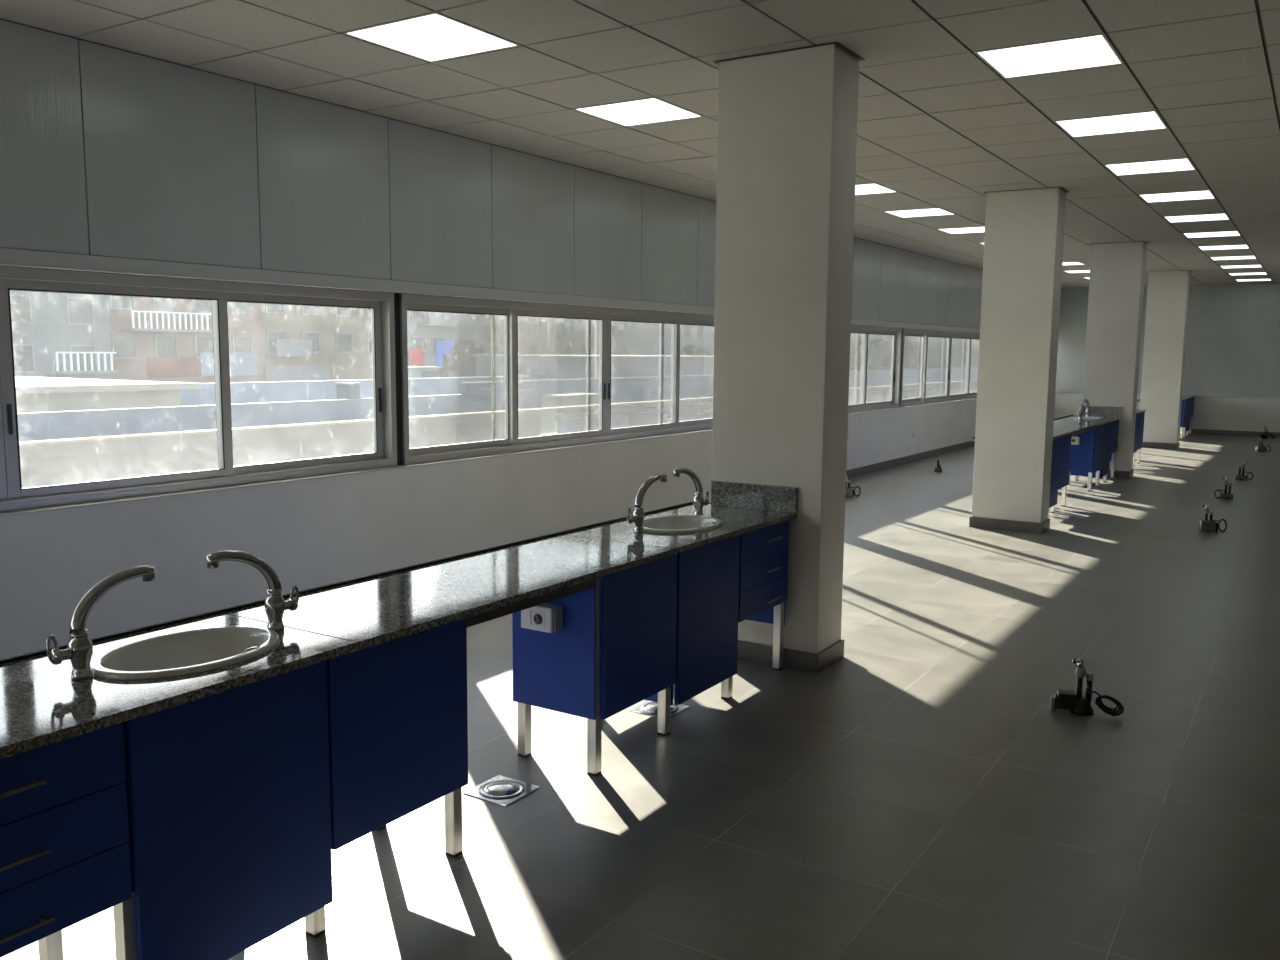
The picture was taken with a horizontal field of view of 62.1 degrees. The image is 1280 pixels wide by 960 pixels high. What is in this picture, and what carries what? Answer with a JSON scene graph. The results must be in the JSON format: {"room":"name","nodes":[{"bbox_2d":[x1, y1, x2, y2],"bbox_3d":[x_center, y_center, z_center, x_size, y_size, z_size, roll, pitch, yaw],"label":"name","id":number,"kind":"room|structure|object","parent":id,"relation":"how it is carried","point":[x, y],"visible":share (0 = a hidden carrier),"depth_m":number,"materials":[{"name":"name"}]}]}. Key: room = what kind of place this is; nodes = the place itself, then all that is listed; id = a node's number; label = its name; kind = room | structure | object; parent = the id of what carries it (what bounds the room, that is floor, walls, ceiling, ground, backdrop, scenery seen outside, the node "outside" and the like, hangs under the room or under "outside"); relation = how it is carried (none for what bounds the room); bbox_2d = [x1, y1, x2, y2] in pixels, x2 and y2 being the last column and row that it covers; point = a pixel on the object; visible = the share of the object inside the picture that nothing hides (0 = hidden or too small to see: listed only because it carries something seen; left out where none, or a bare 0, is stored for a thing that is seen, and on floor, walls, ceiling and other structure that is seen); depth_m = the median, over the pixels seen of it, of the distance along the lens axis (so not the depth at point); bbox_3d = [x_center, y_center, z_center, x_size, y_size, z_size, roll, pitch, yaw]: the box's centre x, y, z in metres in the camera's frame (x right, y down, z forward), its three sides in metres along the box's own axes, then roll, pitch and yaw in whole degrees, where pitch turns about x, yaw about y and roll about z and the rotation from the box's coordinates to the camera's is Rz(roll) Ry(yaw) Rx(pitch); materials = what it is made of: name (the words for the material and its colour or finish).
{"room":"laboratory","nodes":[
{"label":"laboratory","id":0,"kind":"room"},
{"bbox_2d":[0,19,982,658],"bbox_3d":[-0.363,-1.065,8.999,0.200,3.150,34.650,5,8,32],"label":"wall","id":1,"kind":"structure","parent":0,"point":[106,151],"depth_m":6.38,"materials":[{"name":"paint"}]},
{"bbox_2d":[0,266,396,512],"bbox_3d":[-2.982,-0.423,4.982,0.105,1.137,4.930,5,8,32],"label":"window","id":2,"kind":"structure","parent":1,"relation":"in","point":[13,497],"depth_m":5.88,"materials":[{"name":"silver metal"}]},
{"bbox_2d":[0,398,976,515],"bbox_3d":[-0.354,-0.320,9.080,0.176,0.006,34.650,5,8,32],"label":"trim","id":3,"kind":"structure","parent":1,"relation":"attached to","point":[614,441],"depth_m":6.48,"materials":[{"name":"silver metal"}]},
{"bbox_2d":[0,248,979,332],"bbox_3d":[-0.294,-1.486,8.906,0.076,0.073,34.650,5,8,32],"label":"trim","id":4,"kind":"structure","parent":1,"relation":"attached to","point":[8,257],"depth_m":6.33,"materials":[{"name":"grey paint"}]},
{"bbox_2d":[0,18,981,269],"bbox_3d":[-0.260,-2.520,8.765,0.016,0.001,34.650,5,8,32],"label":"trim","id":5,"kind":"structure","parent":1,"relation":"attached to","point":[0,18],"depth_m":6.25,"materials":[{"name":"grey metal"}]},
{"bbox_2d":[399,294,714,464],"bbox_3d":[-0.291,-0.906,9.167,0.105,1.137,4.930,5,8,32],"label":"window","id":6,"kind":"structure","parent":1,"relation":"in","point":[529,375],"depth_m":8.63,"materials":[{"name":"clear glass"}]},
{"bbox_2d":[394,293,901,465],"bbox_3d":[-0.291,-0.906,9.168,0.065,1.138,25.065,5,8,32],"label":"trim","id":7,"kind":"structure","parent":1,"relation":"attached to","point":[396,295],"depth_m":7.07,"materials":[{"name":"grey metal"}]},
{"bbox_2d":[709,441,974,503],"bbox_3d":[-0.287,0.457,9.125,0.012,0.100,34.648,5,8,32],"label":"baseboard","id":8,"kind":"structure","parent":1,"relation":"attached to","point":[890,463],"depth_m":15.62,"materials":[{"name":"tile"}]},
{"bbox_2d":[848,325,901,412],"bbox_3d":[2.401,-1.389,13.353,0.105,1.137,4.930,5,8,32],"label":"window","id":9,"kind":"structure","parent":1,"relation":"in","point":[875,351],"depth_m":14.71,"materials":[{"name":"clear glass"}]},
{"bbox_2d":[900,328,979,406],"bbox_3d":[5.092,-1.873,17.539,0.105,1.137,4.930,5,8,32],"label":"window","id":10,"kind":"structure","parent":1,"relation":"in","point":[937,366],"depth_m":17.01,"materials":[{"name":"clear glass"}]},
{"bbox_2d":[0,433,1279,959],"bbox_3d":[4.679,1.003,5.996,12.200,0.150,34.650,5,8,32],"label":"floor","id":11,"kind":"structure","parent":0,"point":[920,794],"depth_m":4.00,"materials":[{"name":"tile"}]},
{"bbox_2d":[0,722,137,959],"bbox_3d":[-1.455,0.931,2.300,0.436,0.777,0.570,5,8,32],"label":"base cabinet","id":12,"kind":"object","parent":11,"relation":"on","point":[65,851],"visible":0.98,"depth_m":2.28,"materials":[{"name":"blue laminate"}]},
{"bbox_2d":[0,481,797,758],"bbox_3d":[-0.579,0.314,3.766,0.600,0.198,4.148,5,8,32],"label":"countertop","id":13,"kind":"structure","parent":12,"relation":"on","point":[41,705],"depth_m":3.29,"materials":[{"name":"stone"}]},
{"bbox_2d":[46,565,154,680],"bbox_3d":[-1.319,0.350,2.613,0.056,0.250,0.273,5,8,36],"label":"faucet","id":14,"kind":"object","parent":13,"relation":"on","point":[79,650],"visible":1,"depth_m":2.56,"materials":[{"name":"silver metal"}]},
{"bbox_2d":[90,626,278,678],"bbox_3d":[-1.190,0.520,2.810,0.370,0.164,0.500,5,8,32],"label":"sink","id":15,"kind":"object","parent":13,"relation":"in","point":[183,652],"visible":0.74,"depth_m":2.90,"materials":[{"name":"white ceramic"}]},
{"bbox_2d":[207,551,298,631],"bbox_3d":[-1.075,0.309,2.972,0.056,0.250,0.273,6,9,39],"label":"faucet","id":16,"kind":"object","parent":13,"relation":"on","point":[275,605],"visible":0.99,"depth_m":3.00,"materials":[{"name":"silver metal"}]},
{"bbox_2d":[627,473,666,532],"bbox_3d":[0.031,0.103,4.754,0.056,0.250,0.273,6,9,38],"label":"faucet","id":17,"kind":"object","parent":13,"relation":"on","point":[638,517],"visible":1,"depth_m":4.70,"materials":[{"name":"silver metal"}]},
{"bbox_2d":[643,515,721,532],"bbox_3d":[0.176,0.274,4.943,0.370,0.164,0.500,5,8,32],"label":"sink","id":18,"kind":"object","parent":13,"relation":"in","point":[668,523],"visible":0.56,"depth_m":5.08,"materials":[{"name":"white ceramic"}]},
{"bbox_2d":[673,468,708,514],"bbox_3d":[0.250,0.058,5.142,0.056,0.250,0.273,6,9,39],"label":"faucet","id":19,"kind":"object","parent":13,"relation":"on","point":[699,501],"visible":0.95,"depth_m":5.17,"materials":[{"name":"silver metal"}]},
{"bbox_2d":[711,481,797,512],"bbox_3d":[0.582,0.084,5.457,0.482,0.128,0.022,5,8,32],"label":"backsplash","id":20,"kind":"structure","parent":13,"relation":"on","point":[729,494],"depth_m":5.44,"materials":[{"name":"stone"}]},
{"bbox_2d":[123,661,332,959],"bbox_3d":[-1.167,0.876,2.769,0.411,0.777,0.562,5,8,32],"label":"base cabinet","id":21,"kind":"object","parent":11,"relation":"on","point":[228,792],"visible":0.59,"depth_m":2.63,"materials":[{"name":"blue laminate"}]},
{"bbox_2d":[326,618,467,857],"bbox_3d":[-0.865,0.822,3.239,0.411,0.777,0.555,5,8,32],"label":"base cabinet","id":22,"kind":"object","parent":11,"relation":"on","point":[398,718],"visible":0.61,"depth_m":3.10,"materials":[{"name":"blue laminate"}]},
{"bbox_2d":[463,775,539,806],"bbox_3d":[-0.505,1.133,3.894,0.200,0.009,0.200,5,8,32],"label":"floor drain","id":23,"kind":"object","parent":11,"relation":"on","point":[501,790],"visible":1,"depth_m":3.88,"materials":[{"name":"silver metal"}]},
{"bbox_2d":[512,554,676,775],"bbox_3d":[-0.174,0.698,4.314,0.411,0.777,0.571,5,8,32],"label":"base cabinet","id":24,"kind":"object","parent":11,"relation":"on","point":[614,650],"visible":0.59,"depth_m":4.10,"materials":[{"name":"blue laminate"}]},
{"bbox_2d":[521,603,562,632],"bbox_3d":[-0.373,0.520,4.038,0.155,0.094,0.069,5,8,32],"label":"power socket","id":25,"kind":"object","parent":24,"relation":"attached to","point":[544,617],"visible":0.93,"depth_m":4.00,"materials":[{"name":"grey plastic"}]},
{"bbox_2d":[526,610,530,623],"bbox_3d":[-0.423,0.519,4.031,0.022,0.054,0.003,5,8,32],"label":"switch","id":26,"kind":"object","parent":25,"relation":"attached to","point":[528,612],"depth_m":4.03,"materials":[{"name":"white plastic"}]},
{"bbox_2d":[534,614,541,624],"bbox_3d":[-0.384,0.524,4.005,0.042,0.042,0.001,5,8,32],"label":"receptacle","id":27,"kind":"object","parent":25,"relation":"attached to","point":[537,617],"depth_m":4.01,"materials":[{"name":"grey plastic"}]},
{"bbox_2d":[629,701,689,717],"bbox_3d":[0.089,1.028,4.800,0.200,0.009,0.200,5,8,32],"label":"floor drain","id":28,"kind":"object","parent":11,"relation":"on","point":[650,708],"visible":0.62,"depth_m":4.78,"materials":[{"name":"silver metal"}]},
{"bbox_2d":[644,535,739,705],"bbox_3d":[0.132,0.643,4.791,0.411,0.777,0.561,5,8,32],"label":"base cabinet","id":29,"kind":"object","parent":11,"relation":"on","point":[707,605],"visible":0.48,"depth_m":4.65,"materials":[{"name":"blue laminate"}]},
{"bbox_2d":[738,520,788,670],"bbox_3d":[0.443,0.590,5.251,0.436,0.777,0.548,5,8,32],"label":"base cabinet","id":30,"kind":"object","parent":11,"relation":"on","point":[763,558],"visible":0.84,"depth_m":5.15,"materials":[{"name":"blue laminate"}]},
{"bbox_2d":[712,42,864,672],"bbox_3d":[0.729,-0.580,5.492,0.665,3.048,0.364,5,8,32],"label":"column","id":31,"kind":"structure","parent":11,"relation":"on","point":[787,140],"depth_m":5.31,"materials":[{"name":"paint"}]},
{"bbox_2d":[845,474,860,496],"bbox_3d":[2.376,0.060,11.980,0.217,0.246,0.101,2,7,12],"label":"stub","id":32,"kind":"object","parent":11,"relation":"on","point":[850,492],"visible":0.69,"depth_m":11.95,"materials":[{"name":"black plastic"}]},
{"bbox_2d":[934,454,941,471],"bbox_3d":[4.073,-0.231,14.511,0.101,0.246,0.191,2,7,14],"label":"stub","id":33,"kind":"object","parent":11,"relation":"on","point":[938,468],"visible":1,"depth_m":14.51,"materials":[{"name":"black plastic"}]},
{"bbox_2d":[969,187,1068,532],"bbox_3d":[3.453,-1.069,9.728,0.665,3.048,0.364,5,8,32],"label":"column","id":34,"kind":"structure","parent":11,"relation":"on","point":[1024,235],"depth_m":9.59,"materials":[{"name":"grey paint"}]},
{"bbox_2d":[1049,437,1060,512],"bbox_3d":[3.947,-0.042,10.723,0.411,0.777,0.562,5,8,32],"label":"base cabinet","id":35,"kind":"object","parent":11,"relation":"on","point":[1056,443],"visible":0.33,"depth_m":10.69,"materials":[{"name":"blue laminate"}]},
{"bbox_2d":[1058,434,1071,505],"bbox_3d":[4.249,-0.096,11.193,0.411,0.777,0.555,5,8,32],"label":"base cabinet","id":36,"kind":"object","parent":11,"relation":"on","point":[1065,447],"visible":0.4,"depth_m":11.10,"materials":[{"name":"blue laminate"}]},
{"bbox_2d":[972,406,1121,440],"bbox_3d":[4.731,-0.639,12.022,0.600,0.198,4.873,5,8,32],"label":"countertop","id":37,"kind":"structure","parent":36,"relation":"on","point":[1066,425],"depth_m":12.88,"materials":[{"name":"stone"}]},
{"bbox_2d":[1078,399,1086,419],"bbox_3d":[5.535,-0.885,13.314,0.056,0.250,0.273,6,9,38],"label":"faucet","id":38,"kind":"object","parent":37,"relation":"on","point":[1080,413],"visible":1,"depth_m":13.26,"materials":[{"name":"silver metal"}]},
{"bbox_2d":[1083,398,1090,416],"bbox_3d":[5.755,-0.930,13.701,0.056,0.250,0.273,6,9,38],"label":"faucet","id":39,"kind":"object","parent":37,"relation":"on","point":[1088,411],"visible":0.9,"depth_m":13.73,"materials":[{"name":"silver metal"}]},
{"bbox_2d":[1072,416,1103,419],"bbox_3d":[5.681,-0.714,13.503,0.370,0.164,0.500,5,8,32],"label":"sink","id":40,"kind":"object","parent":37,"relation":"in","point":[1083,417],"visible":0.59,"depth_m":13.40,"materials":[{"name":"white ceramic"}]},
{"bbox_2d":[1082,406,1121,416],"bbox_3d":[6.086,-0.904,14.017,0.482,0.128,0.022,5,8,32],"label":"backsplash","id":41,"kind":"structure","parent":37,"relation":"on","point":[1095,410],"depth_m":13.99,"materials":[{"name":"stone"}]},
{"bbox_2d":[1050,658,1123,715],"bbox_3d":[2.014,0.927,4.787,0.303,0.246,0.101,3,7,16],"label":"stub","id":42,"kind":"object","parent":11,"relation":"on","point":[1078,704],"visible":1,"depth_m":4.78,"materials":[{"name":"black plastic"}]},
{"bbox_2d":[1069,424,1104,490],"bbox_3d":[5.330,-0.290,12.874,0.411,0.777,0.571,5,8,32],"label":"base cabinet","id":43,"kind":"object","parent":11,"relation":"on","point":[1087,456],"visible":0.44,"depth_m":12.60,"materials":[{"name":"blue laminate"}]},
{"bbox_2d":[1071,436,1080,444],"bbox_3d":[5.131,-0.468,12.598,0.155,0.094,0.069,5,8,32],"label":"power socket","id":44,"kind":"object","parent":43,"relation":"attached to","point":[1075,440],"visible":0.62,"depth_m":12.56,"materials":[{"name":"grey plastic"}]},
{"bbox_2d":[1070,422,1111,481],"bbox_3d":[5.637,-0.345,13.351,0.411,0.777,0.561,5,8,32],"label":"base cabinet","id":45,"kind":"object","parent":11,"relation":"on","point":[1104,471],"visible":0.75,"depth_m":13.21,"materials":[{"name":"blue laminate"}]},
{"bbox_2d":[1110,420,1118,477],"bbox_3d":[5.947,-0.398,13.811,0.436,0.777,0.548,5,8,32],"label":"base cabinet","id":46,"kind":"object","parent":11,"relation":"on","point":[1115,424],"visible":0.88,"depth_m":13.77,"materials":[{"name":"blue laminate"}]},
{"bbox_2d":[1082,241,1148,478],"bbox_3d":[6.236,-1.569,14.057,0.665,3.048,0.364,5,8,32],"label":"column","id":47,"kind":"structure","parent":11,"relation":"on","point":[1117,269],"depth_m":13.88,"materials":[{"name":"grey paint"}]},
{"bbox_2d":[1133,414,1138,466],"bbox_3d":[6.890,-0.570,15.300,0.411,0.777,0.571,5,8,32],"label":"base cabinet","id":48,"kind":"object","parent":11,"relation":"on","point":[1137,415],"visible":0.1,"depth_m":15.31,"materials":[{"name":"blue laminate"}]},
{"bbox_2d":[1136,409,1145,413],"bbox_3d":[6.762,-0.968,15.189,0.597,0.034,2.015,5,8,32],"label":"countertop","id":49,"kind":"structure","parent":48,"relation":"on","point":[1138,411],"depth_m":15.57,"materials":[{"name":"stone"}]},
{"bbox_2d":[1137,412,1144,462],"bbox_3d":[7.198,-0.626,15.778,0.411,0.777,0.555,5,8,32],"label":"base cabinet","id":50,"kind":"object","parent":11,"relation":"on","point":[1141,415],"visible":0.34,"depth_m":15.70,"materials":[{"name":"blue laminate"}]},
{"bbox_2d":[1140,270,1191,448],"bbox_3d":[9.143,-2.091,18.577,0.665,3.048,0.364,5,8,32],"label":"column","id":51,"kind":"structure","parent":11,"relation":"on","point":[1167,291],"depth_m":18.43,"materials":[{"name":"grey paint"}]},
{"bbox_2d":[1180,398,1188,438],"bbox_3d":[10.517,-1.222,20.941,0.411,0.777,0.571,5,8,32],"label":"base cabinet","id":52,"kind":"object","parent":11,"relation":"on","point":[1184,404],"visible":0.38,"depth_m":20.65,"materials":[{"name":"blue laminate"}]},
{"bbox_2d":[1185,397,1191,435],"bbox_3d":[10.823,-1.277,21.417,0.411,0.777,0.561,5,8,32],"label":"base cabinet","id":53,"kind":"object","parent":11,"relation":"on","point":[1190,399],"visible":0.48,"depth_m":21.31,"materials":[{"name":"blue laminate"}]},
{"bbox_2d":[1189,397,1194,433],"bbox_3d":[11.134,-1.329,21.877,0.436,0.777,0.548,5,8,32],"label":"base cabinet","id":54,"kind":"object","parent":11,"relation":"on","point":[1192,402],"visible":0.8,"depth_m":21.84,"materials":[{"name":"blue laminate"}]},
{"bbox_2d":[1137,395,1195,401],"bbox_3d":[10.178,-1.581,20.502,0.597,0.034,3.898,5,8,32],"label":"countertop","id":55,"kind":"structure","parent":54,"relation":"on","point":[1184,397],"depth_m":21.11,"materials":[{"name":"stone"}]},
{"bbox_2d":[1199,504,1226,531],"bbox_3d":[5.277,0.350,9.787,0.217,0.246,0.101,2,7,15],"label":"stub","id":56,"kind":"object","parent":11,"relation":"on","point":[1206,525],"visible":1,"depth_m":9.77,"materials":[{"name":"black plastic"}]},
{"bbox_2d":[1214,477,1232,499],"bbox_3d":[6.599,0.090,12.024,0.191,0.246,0.101,3,7,21],"label":"stub","id":57,"kind":"object","parent":11,"relation":"on","point":[1225,495],"visible":1,"depth_m":12.00,"materials":[{"name":"black plastic"}]},
{"bbox_2d":[1236,461,1253,479],"bbox_3d":[7.887,-0.121,13.862,0.191,0.246,0.101,6,9,39],"label":"stub","id":58,"kind":"object","parent":11,"relation":"on","point":[1239,476],"visible":1,"depth_m":13.87,"materials":[{"name":"black plastic"}]},
{"bbox_2d":[1255,437,1270,451],"bbox_3d":[10.540,-0.597,17.986,0.217,0.246,0.101,1,7,4],"label":"stub","id":59,"kind":"object","parent":11,"relation":"on","point":[1259,448],"visible":1,"depth_m":17.96,"materials":[{"name":"black plastic"}]},
{"bbox_2d":[1258,426,1275,438],"bbox_3d":[12.297,-0.930,20.862,0.303,0.246,0.101,2,7,10],"label":"stub","id":60,"kind":"object","parent":11,"relation":"on","point":[1265,435],"visible":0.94,"depth_m":20.85,"materials":[{"name":"grey plastic"}]},
{"bbox_2d":[0,0,1279,287],"bbox_3d":[4.790,-2.191,5.556,12.400,0.201,35.050,5,8,32],"label":"ceiling","id":61,"kind":"structure","parent":0,"point":[937,126],"depth_m":5.77,"materials":[{"name":"tile"}]},
{"bbox_2d":[342,10,520,62],"bbox_3d":[-0.973,-2.079,5.005,0.586,0.013,0.586,5,8,32],"label":"recessed light","id":62,"kind":"object","parent":61,"relation":"in","point":[434,36],"visible":1,"depth_m":4.99,"materials":[{"name":"grey plastic"}]},
{"bbox_2d":[572,96,704,126],"bbox_3d":[-0.004,-2.252,6.511,0.586,0.013,0.586,5,8,32],"label":"recessed light","id":63,"kind":"object","parent":61,"relation":"in","point":[649,110],"visible":0.99,"depth_m":6.49,"materials":[{"name":"grey plastic"}]},
{"bbox_2d":[855,182,898,194],"bbox_3d":[1.934,-2.600,9.525,0.586,0.013,0.586,5,8,32],"label":"recessed light","id":64,"kind":"object","parent":61,"relation":"in","point":[872,188],"visible":0.49,"depth_m":9.48,"materials":[{"name":"white plastic"}]},
{"bbox_2d":[883,207,955,217],"bbox_3d":[2.903,-2.774,11.032,0.586,0.013,0.586,5,8,32],"label":"recessed light","id":65,"kind":"object","parent":61,"relation":"in","point":[939,211],"visible":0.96,"depth_m":11.01,"materials":[{"name":"white plastic"}]},
{"bbox_2d":[937,226,984,233],"bbox_3d":[3.872,-2.948,12.539,0.586,0.013,0.586,5,8,32],"label":"recessed light","id":66,"kind":"object","parent":61,"relation":"in","point":[981,229],"visible":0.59,"depth_m":12.56,"materials":[{"name":"white plastic"}]},
{"bbox_2d":[974,32,1124,78],"bbox_3d":[2.018,-2.081,5.231,0.586,0.013,0.586,5,8,32],"label":"recessed light","id":67,"kind":"object","parent":61,"relation":"in","point":[1095,50],"visible":1,"depth_m":5.21,"materials":[{"name":"grey plastic"}]},
{"bbox_2d":[1062,261,1085,264],"bbox_3d":[6.779,-3.470,17.060,0.586,0.013,0.586,5,8,32],"label":"recessed light","id":68,"kind":"object","parent":61,"relation":"in","point":[1078,262],"visible":0.46,"depth_m":16.98,"materials":[{"name":"grey plastic"}]},
{"bbox_2d":[1062,262,1083,264],"bbox_3d":[6.779,-3.468,17.060,0.559,0.005,0.559,5,8,32],"label":"diffuser","id":69,"kind":"object","parent":68,"relation":"attached to","point":[1063,263],"depth_m":16.98,"materials":[{"name":"grey plastic"}]},
{"bbox_2d":[1064,270,1089,272],"bbox_3d":[7.748,-3.644,18.567,0.586,0.013,0.586,5,8,32],"label":"recessed light","id":70,"kind":"object","parent":61,"relation":"in","point":[1074,271],"visible":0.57,"depth_m":18.59,"materials":[{"name":"grey plastic"}]},
{"bbox_2d":[1053,109,1168,137],"bbox_3d":[2.987,-2.255,6.738,0.586,0.013,0.586,5,8,32],"label":"recessed light","id":71,"kind":"object","parent":61,"relation":"in","point":[1144,120],"visible":1,"depth_m":6.72,"materials":[{"name":"grey plastic"}]},
{"bbox_2d":[1104,157,1196,175],"bbox_3d":[3.956,-2.429,8.245,0.586,0.013,0.586,5,8,32],"label":"recessed light","id":72,"kind":"object","parent":61,"relation":"in","point":[1181,164],"visible":1,"depth_m":8.23,"materials":[{"name":"white plastic"}]},
{"bbox_2d":[1138,189,1215,202],"bbox_3d":[4.925,-2.603,9.752,0.586,0.013,0.586,5,8,32],"label":"recessed light","id":73,"kind":"object","parent":61,"relation":"in","point":[1204,194],"visible":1,"depth_m":9.75,"materials":[{"name":"white plastic"}]},
{"bbox_2d":[1164,213,1229,222],"bbox_3d":[5.894,-2.777,11.258,0.586,0.013,0.586,5,8,32],"label":"recessed light","id":74,"kind":"object","parent":61,"relation":"in","point":[1223,216],"visible":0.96,"depth_m":11.26,"materials":[{"name":"white plastic"}]},
{"bbox_2d":[1182,230,1240,237],"bbox_3d":[6.863,-2.951,12.765,0.586,0.013,0.586,5,8,32],"label":"recessed light","id":75,"kind":"object","parent":61,"relation":"in","point":[1221,233],"visible":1,"depth_m":12.76,"materials":[{"name":"white plastic"}]},
{"bbox_2d":[1198,244,1249,249],"bbox_3d":[7.832,-3.125,14.272,0.586,0.013,0.586,5,8,32],"label":"recessed light","id":76,"kind":"object","parent":61,"relation":"in","point":[1223,247],"visible":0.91,"depth_m":14.28,"materials":[{"name":"grey plastic"}]},
{"bbox_2d":[1210,255,1256,259],"bbox_3d":[8.801,-3.299,15.779,0.586,0.013,0.586,5,8,32],"label":"recessed light","id":77,"kind":"object","parent":61,"relation":"in","point":[1253,256],"visible":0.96,"depth_m":15.74,"materials":[{"name":"grey plastic"}]},
{"bbox_2d":[1220,265,1262,268],"bbox_3d":[9.770,-3.473,17.286,0.586,0.013,0.586,5,8,32],"label":"recessed light","id":78,"kind":"object","parent":61,"relation":"in","point":[1231,266],"visible":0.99,"depth_m":17.28,"materials":[{"name":"grey plastic"}]},
{"bbox_2d":[1221,265,1260,267],"bbox_3d":[9.770,-3.470,17.286,0.559,0.005,0.559,5,8,32],"label":"diffuser","id":79,"kind":"object","parent":78,"relation":"attached to","point":[1232,266],"depth_m":17.28,"materials":[{"name":"grey plastic"}]},
{"bbox_2d":[1228,272,1267,275],"bbox_3d":[10.739,-3.647,18.793,0.586,0.013,0.586,5,8,32],"label":"recessed light","id":80,"kind":"object","parent":61,"relation":"in","point":[1255,273],"visible":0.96,"depth_m":18.74,"materials":[{"name":"grey plastic"}]},
{"bbox_2d":[1229,272,1265,274],"bbox_3d":[10.739,-3.644,18.793,0.559,0.005,0.559,5,8,32],"label":"diffuser","id":81,"kind":"object","parent":80,"relation":"attached to","point":[1256,273],"depth_m":18.74,"materials":[{"name":"grey plastic"}]},
{"bbox_2d":[1236,279,1271,280],"bbox_3d":[11.708,-3.821,20.300,0.586,0.013,0.586,5,8,32],"label":"recessed light","id":82,"kind":"object","parent":61,"relation":"in","point":[1237,279],"visible":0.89,"depth_m":20.36,"materials":[{"name":"grey plastic"}]},
{"bbox_2d":[1054,283,1279,431],"bbox_3d":[14.073,-2.319,20.386,12.200,3.150,0.200,5,8,32],"label":"wall","id":83,"kind":"structure","parent":0,"point":[1232,347],"depth_m":21.67,"materials":[{"name":"paint"}]},
{"bbox_2d":[1055,390,1279,397],"bbox_3d":[14.101,-1.537,20.328,11.980,0.050,0.018,5,8,32],"label":"trim","id":84,"kind":"structure","parent":83,"relation":"attached to","point":[1058,391],"depth_m":21.76,"materials":[{"name":"grey paint"}]},
{"bbox_2d":[1179,429,1279,436],"bbox_3d":[14.093,-0.788,20.423,11.987,0.100,0.012,5,8,32],"label":"baseboard","id":85,"kind":"structure","parent":83,"relation":"attached to","point":[1193,431],"depth_m":21.71,"materials":[{"name":"tile"}]},
{"label":"outside","id":86,"kind":"structure","parent":0,"visible":0},
{"bbox_3d":[-58.251,-12.042,159.777,259.750,0.200,320.000,5,8,32],"label":"ground","id":87,"kind":"structure","parent":86,"visible":0},
{"bbox_2d":[10,290,117,379],"bbox_3d":[-39.199,-8.658,56.000,13.500,18.299,17.500,5,8,32],"label":"apartment building","id":88,"kind":"structure","parent":87,"relation":"on","point":[55,334],"depth_m":57.83,"materials":[{"name":"grey"}]},
{"bbox_2d":[15,376,201,412],"bbox_3d":[-14.939,2.151,15.459,7.200,6.969,14.650,5,8,32],"label":"block","id":89,"kind":"object","parent":87,"relation":"on","point":[33,394],"visible":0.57,"depth_m":18.04,"materials":[{"name":"beige concrete"}]},
{"bbox_2d":[109,295,260,382],"bbox_3d":[-33.002,-9.632,69.403,13.500,17.119,11.400,5,8,32],"label":"apartment building","id":90,"kind":"structure","parent":87,"relation":"on","point":[153,338],"depth_m":65.81,"materials":[{"name":"grey"}]},
{"bbox_2d":[17,394,453,441],"bbox_3d":[2.878,0.408,31.125,0.160,6.969,72.000,5,8,32],"label":"wall","id":91,"kind":"structure","parent":87,"relation":"on","point":[32,426],"depth_m":15.77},
{"bbox_2d":[19,414,453,487],"bbox_3d":[7.091,0.850,28.467,0.160,6.799,72.000,5,8,32],"label":"wall","id":92,"kind":"structure","parent":87,"relation":"on","point":[86,459],"depth_m":10.21,"materials":[{"name":"beige concrete"}]},
{"bbox_2d":[258,303,372,381],"bbox_3d":[-27.276,-10.972,80.139,13.500,17.299,12.600,5,8,32],"label":"apartment building","id":93,"kind":"structure","parent":87,"relation":"on","point":[298,342],"depth_m":76.21,"materials":[{"name":"grey"}]},
{"bbox_2d":[179,377,454,405],"bbox_3d":[-6.254,0.966,26.251,0.250,6.879,12.700,5,8,32],"label":"wall","id":94,"kind":"structure","parent":87,"relation":"on","point":[277,391],"depth_m":23.43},
{"bbox_2d":[334,382,361,398],"bbox_3d":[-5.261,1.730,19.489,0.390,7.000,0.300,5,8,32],"label":"water tank","id":95,"kind":"object","parent":87,"relation":"on","point":[344,390],"visible":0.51,"depth_m":18.98,"materials":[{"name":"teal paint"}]},
{"bbox_2d":[407,310,453,367],"bbox_3d":[-20.185,-12.518,89.256,13.500,18.299,9.400,5,8,32],"label":"apartment building","id":96,"kind":"structure","parent":87,"relation":"on","point":[430,335],"depth_m":84.17,"materials":[{"name":"grey"}]},
{"bbox_2d":[439,346,454,377],"bbox_3d":[-8.463,-2.794,51.952,2.976,8.160,2.992,5,8,32],"label":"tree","id":97,"kind":"object","parent":87,"relation":"on","point":[448,370],"visible":0.09,"depth_m":51.21,"materials":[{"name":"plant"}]},
{"bbox_3d":[0.407,-1.676,50.987,15.200,6.299,61.000,5,8,32],"label":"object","id":98,"kind":"object","parent":87,"relation":"on","visible":0},
{"bbox_2d":[370,366,440,377],"bbox_3d":[-6.441,-2.711,29.351,1.300,0.830,1.400,5,8,32],"label":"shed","id":99,"kind":"object","parent":98,"relation":"on","point":[413,371],"visible":0.29,"depth_m":29.05,"materials":[{"name":"white paint"}]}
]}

